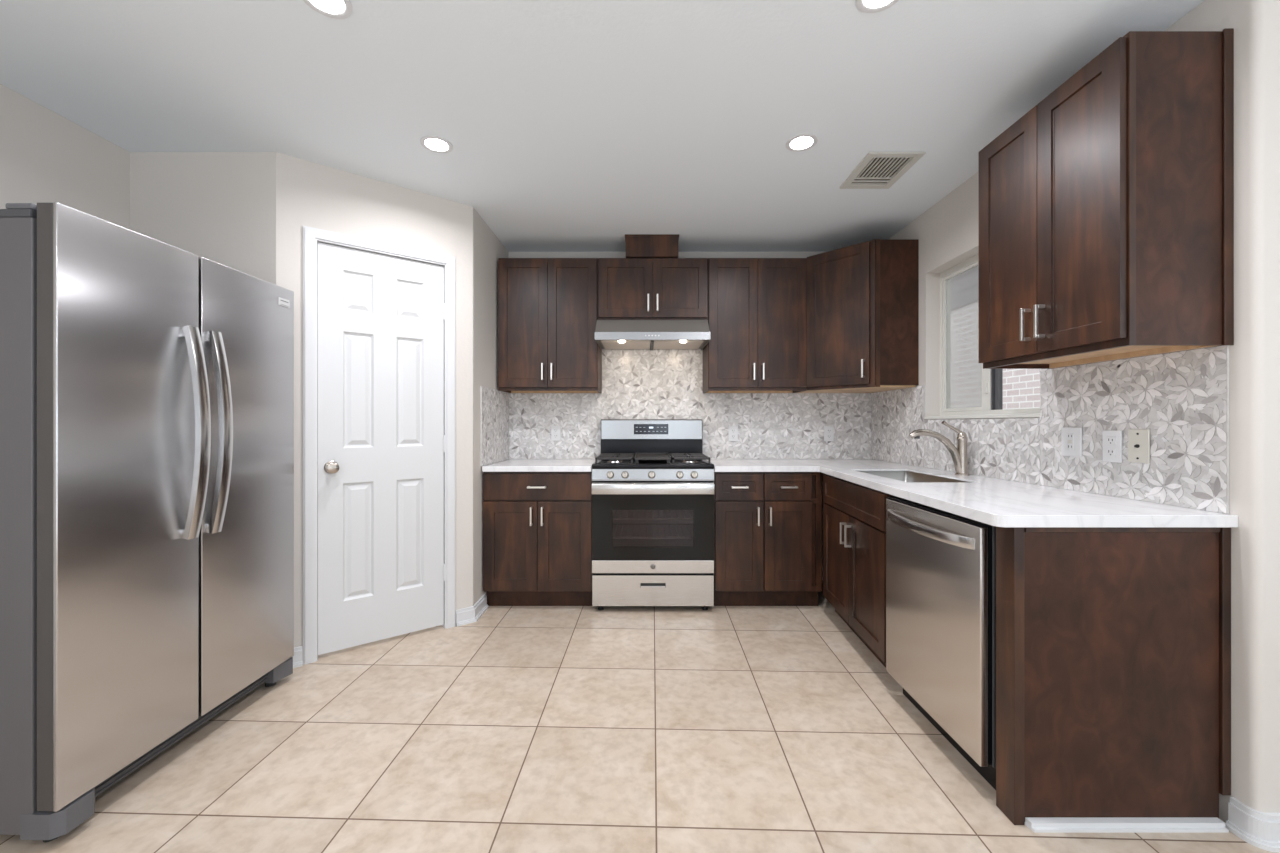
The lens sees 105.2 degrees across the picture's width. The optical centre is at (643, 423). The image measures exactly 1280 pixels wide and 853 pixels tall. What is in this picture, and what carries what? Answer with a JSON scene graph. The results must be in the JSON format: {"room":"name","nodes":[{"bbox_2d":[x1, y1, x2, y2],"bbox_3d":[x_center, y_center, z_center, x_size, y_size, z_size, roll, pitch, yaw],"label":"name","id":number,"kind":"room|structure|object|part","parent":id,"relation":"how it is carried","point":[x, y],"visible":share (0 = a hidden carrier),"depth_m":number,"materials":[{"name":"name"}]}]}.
{"room":"kitchen","nodes":[
{"label":"kitchen","id":0,"kind":"room"},
{"bbox_2d":[0,84,129,228],"bbox_3d":[-2.510,-0.061,-1.075,0.120,2.470,7.050,0,0,0],"label":"wall","id":1,"kind":"structure","parent":0,"point":[46,156],"depth_m":2.04,"materials":[{"name":"white paint"}]},
{"bbox_2d":[130,152,275,284],"bbox_3d":[-2.102,-0.061,2.390,0.697,2.470,0.120,0,0,0],"label":"wall","id":2,"kind":"structure","parent":0,"point":[219,207],"depth_m":2.33,"materials":[{"name":"white paint"}]},
{"bbox_2d":[276,152,472,647],"bbox_3d":[-1.424,-0.061,2.669,0.938,2.470,0.120,0,0,-39],"label":"wall","id":3,"kind":"structure","parent":0,"point":[310,194],"depth_m":2.60,"materials":[{"name":"white paint"}]},
{"bbox_2d":[292,646,302,667],"bbox_3d":[-1.705,1.130,2.352,0.103,0.088,0.026,0,0,-39],"label":"baseboard","id":4,"kind":"structure","parent":3,"relation":"attached to","point":[298,651],"depth_m":2.37,"materials":[{"name":"white wood"}]},
{"bbox_2d":[303,226,455,663],"bbox_3d":[-1.418,0.102,2.662,0.728,2.143,0.138,0,0,-39],"label":"trim","id":5,"kind":"structure","parent":3,"relation":"attached to","point":[312,236],"depth_m":2.42,"materials":[{"name":"white wood"}]},
{"bbox_2d":[317,242,444,654],"bbox_3d":[-1.379,0.123,2.617,0.615,2.061,0.102,0,0,-39],"label":"door","id":6,"kind":"structure","parent":3,"relation":"in","point":[381,437],"depth_m":2.60,"materials":[{"name":"white paint"}]},
{"bbox_3d":[-1.561,0.219,2.449,0.064,0.064,0.067,0,0,-39],"label":"knob","id":7,"kind":"part","parent":6,"relation":"part of","materials":[{"name":"silver metal"}]},
{"bbox_2d":[473,208,507,605],"bbox_3d":[-1.080,-0.061,3.305,0.120,2.470,0.750,0,0,0],"label":"wall","id":8,"kind":"structure","parent":0,"point":[487,248],"depth_m":3.07,"materials":[{"name":"white paint"}]},
{"bbox_2d":[456,594,488,626],"bbox_3d":[-1.019,1.130,2.975,0.087,0.088,0.311,0,0,16],"label":"baseboard","id":9,"kind":"structure","parent":8,"relation":"attached to","point":[468,615],"depth_m":2.90,"materials":[{"name":"white wood"}]},
{"bbox_2d":[481,386,508,465],"bbox_3d":[-1.015,0.014,3.360,0.009,0.499,0.620,0,0,0],"label":"backsplash","id":10,"kind":"structure","parent":8,"relation":"attached to","point":[494,403],"depth_m":3.31,"materials":[{"name":"grey tile"}]},
{"bbox_2d":[0,0,1203,251],"bbox_3d":[0.975,-1.356,-0.460,7.150,0.120,8.580,0,0,0],"label":"ceiling","id":11,"kind":"structure","parent":0,"point":[569,125],"depth_m":1.89,"materials":[{"name":"white paint"}]},
{"bbox_2d":[303,0,351,18],"bbox_3d":[-0.970,-1.293,1.490,0.140,0.006,0.140,0,0,0],"label":"recessed light","id":12,"kind":"object","parent":11,"relation":"in","point":[337,9],"visible":1,"depth_m":1.52,"materials":[{"name":"white plastic"}]},
{"bbox_2d":[420,135,452,152],"bbox_3d":[-0.960,-1.293,2.265,0.140,0.006,0.140,0,0,0],"label":"recessed light","id":13,"kind":"object","parent":11,"relation":"in","point":[436,144],"visible":1,"depth_m":2.26,"materials":[{"name":"white plastic"}]},
{"bbox_2d":[786,133,817,151],"bbox_3d":[0.725,-1.293,2.250,0.140,0.006,0.140,0,0,0],"label":"recessed light","id":14,"kind":"object","parent":11,"relation":"in","point":[801,142],"visible":1,"depth_m":2.24,"materials":[{"name":"white plastic"}]},
{"bbox_2d":[856,0,898,12],"bbox_3d":[0.712,-1.293,1.468,0.140,0.006,0.140,0,0,0],"label":"recessed light","id":15,"kind":"object","parent":11,"relation":"in","point":[867,6],"visible":1,"depth_m":1.51,"materials":[{"name":"white plastic"}]},
{"bbox_2d":[840,152,925,188],"bbox_3d":[1.205,-1.291,2.500,0.270,0.010,0.350,0,0,0],"label":"ceiling vent","id":16,"kind":"object","parent":11,"relation":"in","point":[877,170],"visible":1,"depth_m":2.48,"materials":[{"name":"white metal"}]},
{"bbox_2d":[0,580,1279,852],"bbox_3d":[0.975,1.234,-0.460,7.150,0.120,8.580,0,0,0],"label":"floor","id":17,"kind":"structure","parent":0,"point":[513,729],"depth_m":1.73,"materials":[{"name":"tile"}]},
{"bbox_2d":[0,202,293,841],"bbox_3d":[-1.977,0.282,1.797,0.868,1.784,0.912,0,0,0],"label":"refrigerator","id":18,"kind":"object","parent":17,"relation":"on","point":[147,383],"visible":1,"depth_m":1.52,"materials":[{"name":"grey metal"}]},
{"bbox_3d":[-1.646,0.228,1.556,0.046,1.674,0.426,0,0,0],"label":"door","id":19,"kind":"part","parent":18,"relation":"part of","materials":[{"name":"grey metal"}]},
{"bbox_3d":[-1.617,0.228,1.556,0.012,1.676,0.428,0,0,0],"label":"door","id":20,"kind":"part","parent":18,"relation":"part of","materials":[{"name":"silver metal"}]},
{"bbox_3d":[-1.577,0.030,1.724,0.069,0.747,0.040,0,0,0],"label":"handle","id":21,"kind":"part","parent":18,"relation":"part of","materials":[{"name":"silver metal"}]},
{"bbox_3d":[-1.646,0.228,2.017,0.046,1.674,0.468,0,0,0],"label":"door","id":22,"kind":"part","parent":18,"relation":"part of","materials":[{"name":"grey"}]},
{"bbox_3d":[-1.577,0.030,1.818,0.069,0.747,0.040,0,0,0],"label":"handle","id":23,"kind":"part","parent":18,"relation":"part of","materials":[{"name":"silver metal"}]},
{"bbox_3d":[-1.617,0.228,2.017,0.012,1.676,0.470,0,0,0],"label":"door","id":24,"kind":"part","parent":18,"relation":"part of","materials":[{"name":"silver metal"}]},
{"bbox_2d":[483,471,591,605],"bbox_3d":[-0.670,0.738,3.357,0.688,0.872,0.645,0,0,0],"label":"base cabinet","id":25,"kind":"object","parent":17,"relation":"on","point":[537,526],"visible":0.96,"depth_m":3.07,"materials":[{"name":"brown wood"}]},
{"bbox_3d":[-0.841,0.766,3.078,0.338,0.560,0.019,0,0,0],"label":"door","id":26,"kind":"part","parent":25,"relation":"part of","materials":[{"name":"brown wood"}]},
{"bbox_3d":[-0.704,0.576,3.051,0.011,0.115,0.034,0,0,0],"label":"bar pull","id":27,"kind":"part","parent":25,"relation":"part of","materials":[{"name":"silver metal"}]},
{"bbox_3d":[-0.670,0.395,3.078,0.680,0.165,0.019,0,0,0],"label":"drawer","id":28,"kind":"part","parent":25,"relation":"part of","materials":[{"name":"brown wood"}]},
{"bbox_2d":[482,459,594,471],"bbox_3d":[-0.668,0.281,3.362,0.681,0.034,0.634,0,0,0],"label":"countertop","id":29,"kind":"structure","parent":25,"relation":"on","point":[511,465],"depth_m":3.11,"materials":[{"name":"white stone"}]},
{"bbox_3d":[-0.636,0.576,3.051,0.011,0.115,0.034,0,0,0],"label":"bar pull","id":30,"kind":"part","parent":25,"relation":"part of","materials":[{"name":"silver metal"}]},
{"bbox_3d":[-0.499,0.766,3.078,0.338,0.560,0.019,0,0,0],"label":"door","id":31,"kind":"part","parent":25,"relation":"part of","materials":[{"name":"brown wood"}]},
{"bbox_2d":[591,419,714,610],"bbox_3d":[0.056,0.570,3.324,0.762,1.208,0.672,0,0,0],"label":"gas range","id":32,"kind":"object","parent":17,"relation":"on","point":[653,487],"visible":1,"depth_m":3.04,"materials":[{"name":"silver metal"}]},
{"bbox_3d":[-0.209,0.315,3.025,0.047,0.049,0.040,0,0,0],"label":"knob","id":33,"kind":"part","parent":32,"relation":"part of","materials":[{"name":"silver metal"}]},
{"bbox_3d":[-0.118,0.315,3.025,0.047,0.049,0.040,0,0,0],"label":"knob","id":34,"kind":"part","parent":32,"relation":"part of","materials":[{"name":"silver metal"}]},
{"bbox_3d":[0.048,0.315,3.025,0.047,0.049,0.040,0,0,0],"label":"knob","id":35,"kind":"part","parent":32,"relation":"part of","materials":[{"name":"silver metal"}]},
{"bbox_3d":[0.056,1.037,3.057,0.754,0.190,0.034,0,0,0],"label":"storage drawer","id":36,"kind":"part","parent":32,"relation":"part of","materials":[{"name":"silver metal"}]},
{"bbox_2d":[591,482,714,572],"bbox_3d":[0.056,0.647,3.281,0.760,0.562,0.586,0,0,0],"label":"oven","id":37,"kind":"object","parent":32,"relation":"in","point":[638,527],"depth_m":3.04,"materials":[{"name":"grey glass"}]},
{"bbox_2d":[592,458,713,468],"bbox_3d":[0.056,0.264,3.316,0.762,0.030,0.559,0,0,0],"label":"cooktop","id":38,"kind":"object","parent":32,"relation":"in","point":[599,464],"depth_m":3.04,"materials":[{"name":"black metal"}]},
{"bbox_3d":[0.056,0.317,3.055,0.760,0.071,0.039,0,0,0],"label":"control panel","id":39,"kind":"part","parent":32,"relation":"part of","materials":[{"name":"silver metal"}]},
{"bbox_3d":[0.222,0.315,3.025,0.047,0.049,0.040,0,0,0],"label":"knob","id":40,"kind":"part","parent":32,"relation":"part of","materials":[{"name":"silver metal"}]},
{"bbox_3d":[0.312,0.315,3.025,0.047,0.049,0.040,0,0,0],"label":"knob","id":41,"kind":"part","parent":32,"relation":"part of","materials":[{"name":"silver metal"}]},
{"bbox_2d":[713,472,821,605],"bbox_3d":[0.783,0.738,3.357,0.680,0.872,0.645,0,0,0],"label":"base cabinet","id":42,"kind":"object","parent":17,"relation":"on","point":[768,525],"visible":0.96,"depth_m":3.08,"materials":[{"name":"brown wood"}]},
{"bbox_3d":[0.597,0.395,3.078,0.296,0.165,0.019,0,0,0],"label":"drawer","id":43,"kind":"part","parent":42,"relation":"part of","materials":[{"name":"brown wood"}]},
{"bbox_3d":[0.597,0.766,3.078,0.296,0.560,0.019,0,0,0],"label":"door","id":44,"kind":"part","parent":42,"relation":"part of","materials":[{"name":"brown wood"}]},
{"bbox_3d":[0.713,0.576,3.051,0.011,0.115,0.034,0,0,0],"label":"bar pull","id":45,"kind":"part","parent":42,"relation":"part of","materials":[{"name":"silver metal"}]},
{"bbox_3d":[0.789,0.576,3.051,0.011,0.115,0.034,0,0,0],"label":"bar pull","id":46,"kind":"part","parent":42,"relation":"part of","materials":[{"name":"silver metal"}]},
{"bbox_3d":[0.905,0.395,3.078,0.296,0.165,0.019,0,0,0],"label":"drawer","id":47,"kind":"part","parent":42,"relation":"part of","materials":[{"name":"brown wood"}]},
{"bbox_3d":[0.905,0.766,3.078,0.296,0.560,0.019,0,0,0],"label":"door","id":48,"kind":"part","parent":42,"relation":"part of","materials":[{"name":"brown wood"}]},
{"bbox_2d":[707,459,1237,526],"bbox_3d":[1.078,0.281,2.545,1.274,0.034,2.270,0,0,0],"label":"countertop","id":49,"kind":"structure","parent":42,"relation":"on","point":[996,502],"depth_m":1.72,"materials":[{"name":"white stone"}]},
{"bbox_2d":[859,471,966,481],"bbox_3d":[1.360,0.393,2.525,0.329,0.244,0.629,0,0,0],"label":"sink","id":50,"kind":"object","parent":49,"relation":"in","point":[906,476],"visible":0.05,"depth_m":2.79,"materials":[{"name":"silver metal"}]},
{"bbox_2d":[909,421,968,475],"bbox_3d":[1.525,0.123,2.530,0.304,0.282,0.064,0,0,0],"label":"faucet","id":51,"kind":"object","parent":49,"relation":"on","point":[959,455],"visible":1,"depth_m":2.51,"materials":[{"name":"silver metal"}]},
{"bbox_3d":[1.514,0.137,2.530,0.281,0.224,0.042,0,0,0],"label":"spout","id":52,"kind":"part","parent":51,"relation":"part of","materials":[{"name":"silver metal"}]},
{"bbox_3d":[1.604,0.024,2.530,0.125,0.085,0.042,0,0,0],"label":"lever","id":53,"kind":"part","parent":51,"relation":"part of","materials":[{"name":"silver metal"}]},
{"bbox_2d":[823,474,892,667],"bbox_3d":[1.337,0.738,2.599,0.576,0.872,0.917,0,0,3],"label":"base cabinet","id":54,"kind":"object","parent":17,"relation":"on","point":[854,515],"visible":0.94,"depth_m":2.48,"materials":[{"name":"brown wood"}]},
{"bbox_3d":[1.102,0.771,2.801,0.019,0.570,0.426,0,0,3],"label":"door","id":55,"kind":"part","parent":54,"relation":"part of","materials":[{"name":"brown wood"}]},
{"bbox_3d":[1.067,0.586,2.621,0.034,0.115,0.011,0,0,3],"label":"bar pull","id":56,"kind":"part","parent":54,"relation":"part of","materials":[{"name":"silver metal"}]},
{"bbox_3d":[1.064,0.586,2.554,0.034,0.115,0.011,0,0,3],"label":"bar pull","id":57,"kind":"part","parent":54,"relation":"part of","materials":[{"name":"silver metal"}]},
{"bbox_3d":[1.092,0.395,2.586,0.019,0.165,0.856,0,0,3],"label":"false drawer","id":58,"kind":"part","parent":54,"relation":"part of","materials":[{"name":"brown wood"}]},
{"bbox_3d":[1.115,0.680,2.610,0.019,0.757,0.917,0,0,3],"label":"frame","id":59,"kind":"part","parent":54,"relation":"part of","materials":[{"name":"brown wood"}]},
{"bbox_3d":[1.081,0.771,2.371,0.019,0.570,0.426,0,0,3],"label":"door","id":60,"kind":"part","parent":54,"relation":"part of","materials":[{"name":"brown wood"}]},
{"bbox_2d":[886,496,995,789],"bbox_3d":[1.325,0.743,1.823,0.653,0.862,0.614,0,0,0],"label":"dishwasher","id":61,"kind":"object","parent":17,"relation":"on","point":[941,565],"visible":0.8,"depth_m":1.70,"materials":[{"name":"silver metal"}]},
{"bbox_3d":[1.029,0.382,1.827,0.061,0.036,0.543,0,0,0],"label":"handle","id":62,"kind":"part","parent":61,"relation":"part of","materials":[{"name":"silver metal"}]},
{"bbox_2d":[996,527,1230,824],"bbox_3d":[1.398,0.738,1.466,0.630,0.873,0.079,0,0,0],"label":"cabinet end panel","id":63,"kind":"object","parent":17,"relation":"on","point":[1113,644],"visible":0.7,"depth_m":1.43,"materials":[{"name":"brown wood"}]},
{"bbox_3d":[1.401,0.308,1.431,0.569,0.015,0.005,0,0,0],"label":"rail","id":64,"kind":"part","parent":63,"relation":"part of","materials":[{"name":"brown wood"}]},
{"bbox_2d":[1024,817,1228,832],"bbox_3d":[1.397,1.163,1.419,0.565,0.021,0.028,0,0,0],"label":"trim","id":65,"kind":"structure","parent":63,"relation":"attached to","point":[1036,824],"depth_m":1.41,"materials":[{"name":"white wood"}]},
{"bbox_3d":[1.700,0.693,1.453,0.025,0.783,0.054,0,0,0],"label":"scribe moulding","id":66,"kind":"part","parent":63,"relation":"part of","materials":[{"name":"brown wood"}]},
{"bbox_2d":[508,252,823,579],"bbox_3d":[0.362,-0.061,3.740,3.005,2.470,0.120,0,0,0],"label":"wall","id":67,"kind":"structure","parent":0,"point":[510,254],"depth_m":3.68,"materials":[{"name":"white paint"}]},
{"bbox_2d":[498,258,601,392],"bbox_3d":[-0.662,-0.689,3.500,0.686,0.915,0.358,0,0,0],"label":"upper cabinet","id":68,"kind":"object","parent":67,"relation":"attached to","point":[548,307],"visible":0.98,"depth_m":3.36,"materials":[{"name":"brown wood"}]},
{"bbox_3d":[-0.831,-0.694,3.365,0.336,0.881,0.019,0,0,0],"label":"door","id":69,"kind":"part","parent":68,"relation":"part of","materials":[{"name":"brown wood"}]},
{"bbox_3d":[-0.694,-0.358,3.338,0.011,0.115,0.034,0,0,0],"label":"bar pull","id":70,"kind":"part","parent":68,"relation":"part of","materials":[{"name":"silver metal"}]},
{"bbox_3d":[-0.630,-0.358,3.338,0.011,0.115,0.034,0,0,0],"label":"bar pull","id":71,"kind":"part","parent":68,"relation":"part of","materials":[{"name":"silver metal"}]},
{"bbox_3d":[-0.662,-0.246,3.531,0.660,0.030,0.271,0,0,0],"label":"panel","id":72,"kind":"part","parent":68,"relation":"part of","materials":[{"name":"brown wood"}]},
{"bbox_3d":[-0.493,-0.694,3.365,0.336,0.881,0.019,0,0,0],"label":"door","id":73,"kind":"part","parent":68,"relation":"part of","materials":[{"name":"brown wood"}]},
{"bbox_2d":[594,320,710,349],"bbox_3d":[0.056,-0.624,3.431,0.760,0.168,0.476,0,0,0],"label":"range hood","id":74,"kind":"object","parent":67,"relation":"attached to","point":[608,334],"visible":1,"depth_m":3.27,"materials":[{"name":"grey metal"}]},
{"bbox_2d":[598,258,707,319],"bbox_3d":[0.061,-0.928,3.500,0.756,0.435,0.358,0,0,0],"label":"upper cabinet","id":75,"kind":"object","parent":67,"relation":"attached to","point":[628,288],"visible":0.91,"depth_m":3.36,"materials":[{"name":"brown wood"}]},
{"bbox_3d":[-0.126,-0.933,3.365,0.370,0.401,0.019,0,0,0],"label":"door","id":76,"kind":"part","parent":75,"relation":"part of","materials":[{"name":"brown wood"}]},
{"bbox_2d":[625,234,678,257],"bbox_3d":[0.055,-1.221,3.510,0.372,0.148,0.339,0,0,0],"label":"duct cover","id":77,"kind":"object","parent":75,"relation":"on","point":[637,245],"visible":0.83,"depth_m":3.35,"materials":[{"name":"brown wood"}]},
{"bbox_3d":[0.248,-0.933,3.365,0.370,0.401,0.019,0,0,0],"label":"door","id":78,"kind":"part","parent":75,"relation":"part of","materials":[{"name":"brown wood"}]},
{"bbox_2d":[509,349,871,458],"bbox_3d":[0.347,-0.131,3.675,2.735,0.890,0.009,0,0,0],"label":"backsplash","id":79,"kind":"structure","parent":67,"relation":"attached to","point":[636,383],"depth_m":3.67,"materials":[{"name":"grey tile"}]},
{"bbox_2d":[551,425,560,440],"bbox_3d":[-0.660,0.068,3.665,0.071,0.115,0.010,0,0,0],"label":"power outlet","id":80,"kind":"object","parent":79,"relation":"attached to","point":[555,429],"visible":1,"depth_m":3.66,"materials":[{"name":"white plastic"}]},
{"bbox_2d":[728,426,737,440],"bbox_3d":[0.668,0.072,3.665,0.071,0.115,0.010,0,0,0],"label":"power outlet","id":81,"kind":"object","parent":79,"relation":"attached to","point":[732,430],"visible":1,"depth_m":3.66,"materials":[{"name":"white plastic"}]},
{"bbox_2d":[824,426,833,440],"bbox_3d":[1.386,0.072,3.665,0.071,0.115,0.010,0,0,0],"label":"power outlet","id":82,"kind":"object","parent":79,"relation":"attached to","point":[828,430],"visible":1,"depth_m":3.66,"materials":[{"name":"white plastic"}]},
{"bbox_2d":[703,258,806,392],"bbox_3d":[0.782,-0.689,3.500,0.682,0.915,0.358,0,0,0],"label":"upper cabinet","id":83,"kind":"object","parent":67,"relation":"attached to","point":[757,307],"visible":0.97,"depth_m":3.36,"materials":[{"name":"brown wood"}]},
{"bbox_3d":[0.614,-0.694,3.365,0.334,0.881,0.019,0,0,0],"label":"door","id":84,"kind":"part","parent":83,"relation":"part of","materials":[{"name":"brown wood"}]},
{"bbox_3d":[0.782,-0.246,3.531,0.656,0.030,0.271,0,0,0],"label":"panel","id":85,"kind":"part","parent":83,"relation":"part of","materials":[{"name":"brown wood"}]},
{"bbox_3d":[0.750,-0.358,3.338,0.011,0.115,0.034,0,0,0],"label":"bar pull","id":86,"kind":"part","parent":83,"relation":"part of","materials":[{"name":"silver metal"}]},
{"bbox_3d":[0.814,-0.358,3.338,0.011,0.115,0.034,0,0,0],"label":"bar pull","id":87,"kind":"part","parent":83,"relation":"part of","materials":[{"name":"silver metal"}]},
{"bbox_3d":[0.950,-0.694,3.365,0.334,0.881,0.019,0,0,0],"label":"door","id":88,"kind":"part","parent":83,"relation":"part of","materials":[{"name":"brown wood"}]},
{"bbox_2d":[797,239,918,392],"bbox_3d":[1.415,-0.692,3.363,0.599,0.921,0.632,0,0,0],"label":"upper cabinet","id":89,"kind":"object","parent":67,"relation":"attached to","point":[863,298],"visible":1,"depth_m":3.08,"materials":[{"name":"brown wood"}]},
{"bbox_3d":[1.266,-0.696,3.208,0.019,0.885,0.414,0,0,-44],"label":"door","id":90,"kind":"part","parent":89,"relation":"part of","materials":[{"name":"brown wood"}]},
{"bbox_3d":[1.291,-0.692,3.205,0.478,0.921,0.023,0,0,43],"label":"frame","id":91,"kind":"part","parent":89,"relation":"part of","materials":[{"name":"brown wood"}]},
{"bbox_3d":[1.420,-0.237,3.366,0.564,0.012,0.605,0,0,0],"label":"panel","id":92,"kind":"part","parent":89,"relation":"part of","materials":[{"name":"brown wood"}]},
{"bbox_3d":[1.371,-0.348,3.063,0.034,0.115,0.011,0,0,-44],"label":"bar pull","id":93,"kind":"part","parent":89,"relation":"part of","materials":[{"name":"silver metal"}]},
{"bbox_2d":[889,0,1279,821],"bbox_3d":[3.058,-0.061,2.523,2.685,2.470,2.314,0,0,0],"label":"wall","id":94,"kind":"structure","parent":0,"point":[947,233],"depth_m":1.39,"materials":[{"name":"white paint"}]},
{"bbox_2d":[924,413,1039,418],"bbox_3d":[1.752,-0.038,2.538,0.097,0.018,0.871,0,0,0],"label":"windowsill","id":95,"kind":"structure","parent":94,"relation":"attached to","point":[1029,415],"depth_m":2.42,"materials":[{"name":"white plastic"}]},
{"bbox_2d":[940,254,1040,415],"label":"window","id":96,"kind":"structure","parent":94,"relation":"in","point":[992,379],"depth_m":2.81,"materials":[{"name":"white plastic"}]},
{"bbox_3d":[1.815,-0.477,2.751,0.022,0.806,0.401,0,0,0],"label":"sash","id":97,"kind":"part","parent":96,"relation":"part of","materials":[{"name":"white plastic"}]},
{"bbox_3d":[1.829,-0.477,2.545,0.038,0.808,0.009,0,0,0],"label":"meeting rail","id":98,"kind":"part","parent":96,"relation":"part of","materials":[{"name":"grey plastic"}]},
{"bbox_3d":[1.836,-0.477,2.530,0.024,0.808,0.019,0,0,0],"label":"meeting rail","id":99,"kind":"part","parent":96,"relation":"part of","materials":[{"name":"grey plastic"}]},
{"bbox_2d":[871,345,1228,513],"bbox_3d":[1.710,0.014,2.551,0.009,0.499,2.238,0,0,0],"label":"backsplash","id":100,"kind":"structure","parent":94,"relation":"attached to","point":[1182,397],"depth_m":1.80,"materials":[{"name":"grey tile"}]},
{"bbox_2d":[1061,427,1081,456],"bbox_3d":[1.699,0.071,1.946,0.010,0.115,0.090,0,0,0],"label":"power outlet","id":101,"kind":"object","parent":100,"relation":"attached to","point":[1071,437],"visible":1,"depth_m":1.94,"materials":[{"name":"white plastic"}]},
{"bbox_2d":[1066,433,1073,450],"bbox_3d":[1.697,0.071,1.946,0.003,0.068,0.034,0,0,0],"label":"socket","id":102,"kind":"object","parent":101,"relation":"attached to","point":[1069,436],"depth_m":1.95,"materials":[{"name":"white plastic"}]},
{"bbox_2d":[1103,430,1121,462],"bbox_3d":[1.700,0.081,1.777,0.010,0.115,0.071,0,0,0],"label":"power outlet","id":103,"kind":"object","parent":100,"relation":"attached to","point":[1112,439],"visible":1,"depth_m":1.77,"materials":[{"name":"white plastic"}]},
{"bbox_2d":[1106,436,1115,444],"bbox_3d":[1.697,0.060,1.777,0.003,0.030,0.034,0,0,0],"label":"socket","id":104,"kind":"object","parent":103,"relation":"attached to","point":[1110,440],"depth_m":1.78,"materials":[{"name":"white plastic"}]},
{"bbox_2d":[1106,448,1115,455],"bbox_3d":[1.697,0.102,1.777,0.003,0.030,0.034,0,0,0],"label":"socket","id":105,"kind":"object","parent":103,"relation":"attached to","point":[1109,451],"depth_m":1.78,"materials":[{"name":"white plastic"}]},
{"bbox_2d":[1128,429,1149,463],"bbox_3d":[1.697,0.076,1.682,0.015,0.115,0.071,0,0,0],"label":"cable plate","id":106,"kind":"object","parent":100,"relation":"attached to","point":[1138,439],"visible":1,"depth_m":1.68,"materials":[{"name":"grey plastic"}]},
{"bbox_2d":[979,28,1233,368],"bbox_3d":[1.538,-0.690,1.733,0.353,0.921,0.624,0,0,0],"label":"upper cabinet","id":107,"kind":"object","parent":94,"relation":"attached to","point":[1106,209],"visible":1,"depth_m":1.45,"materials":[{"name":"brown wood"}]},
{"bbox_3d":[1.405,-0.694,1.888,0.019,0.881,0.302,0,0,0],"label":"door","id":108,"kind":"part","parent":107,"relation":"part of","materials":[{"name":"brown wood"}]},
{"bbox_3d":[1.378,-0.358,1.768,0.034,0.115,0.011,0,0,0],"label":"bar pull","id":109,"kind":"part","parent":107,"relation":"part of","materials":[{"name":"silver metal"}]},
{"bbox_3d":[1.378,-0.358,1.704,0.034,0.115,0.011,0,0,0],"label":"bar pull","id":110,"kind":"part","parent":107,"relation":"part of","materials":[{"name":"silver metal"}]},
{"bbox_3d":[1.427,-0.689,1.736,0.019,0.915,0.618,0,0,0],"label":"frame","id":111,"kind":"part","parent":107,"relation":"part of","materials":[{"name":"brown wood"}]},
{"bbox_3d":[1.405,-0.694,1.584,0.019,0.881,0.302,0,0,0],"label":"door","id":112,"kind":"part","parent":107,"relation":"part of","materials":[{"name":"brown wood"}]},
{"bbox_3d":[1.569,-0.246,1.736,0.266,0.030,0.592,0,0,0],"label":"panel","id":113,"kind":"part","parent":107,"relation":"part of","materials":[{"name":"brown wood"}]},
{"bbox_3d":[1.700,-0.690,1.423,0.027,0.921,0.006,0,0,0],"label":"scribe moulding","id":114,"kind":"part","parent":107,"relation":"part of","materials":[{"name":"brown wood"}]},
{"bbox_2d":[1225,797,1279,851],"bbox_3d":[3.045,1.130,1.382,2.711,0.088,0.084,0,0,0],"label":"baseboard","id":115,"kind":"structure","parent":94,"relation":"attached to","point":[1261,830],"depth_m":1.37,"materials":[{"name":"white wood"}]}
]}

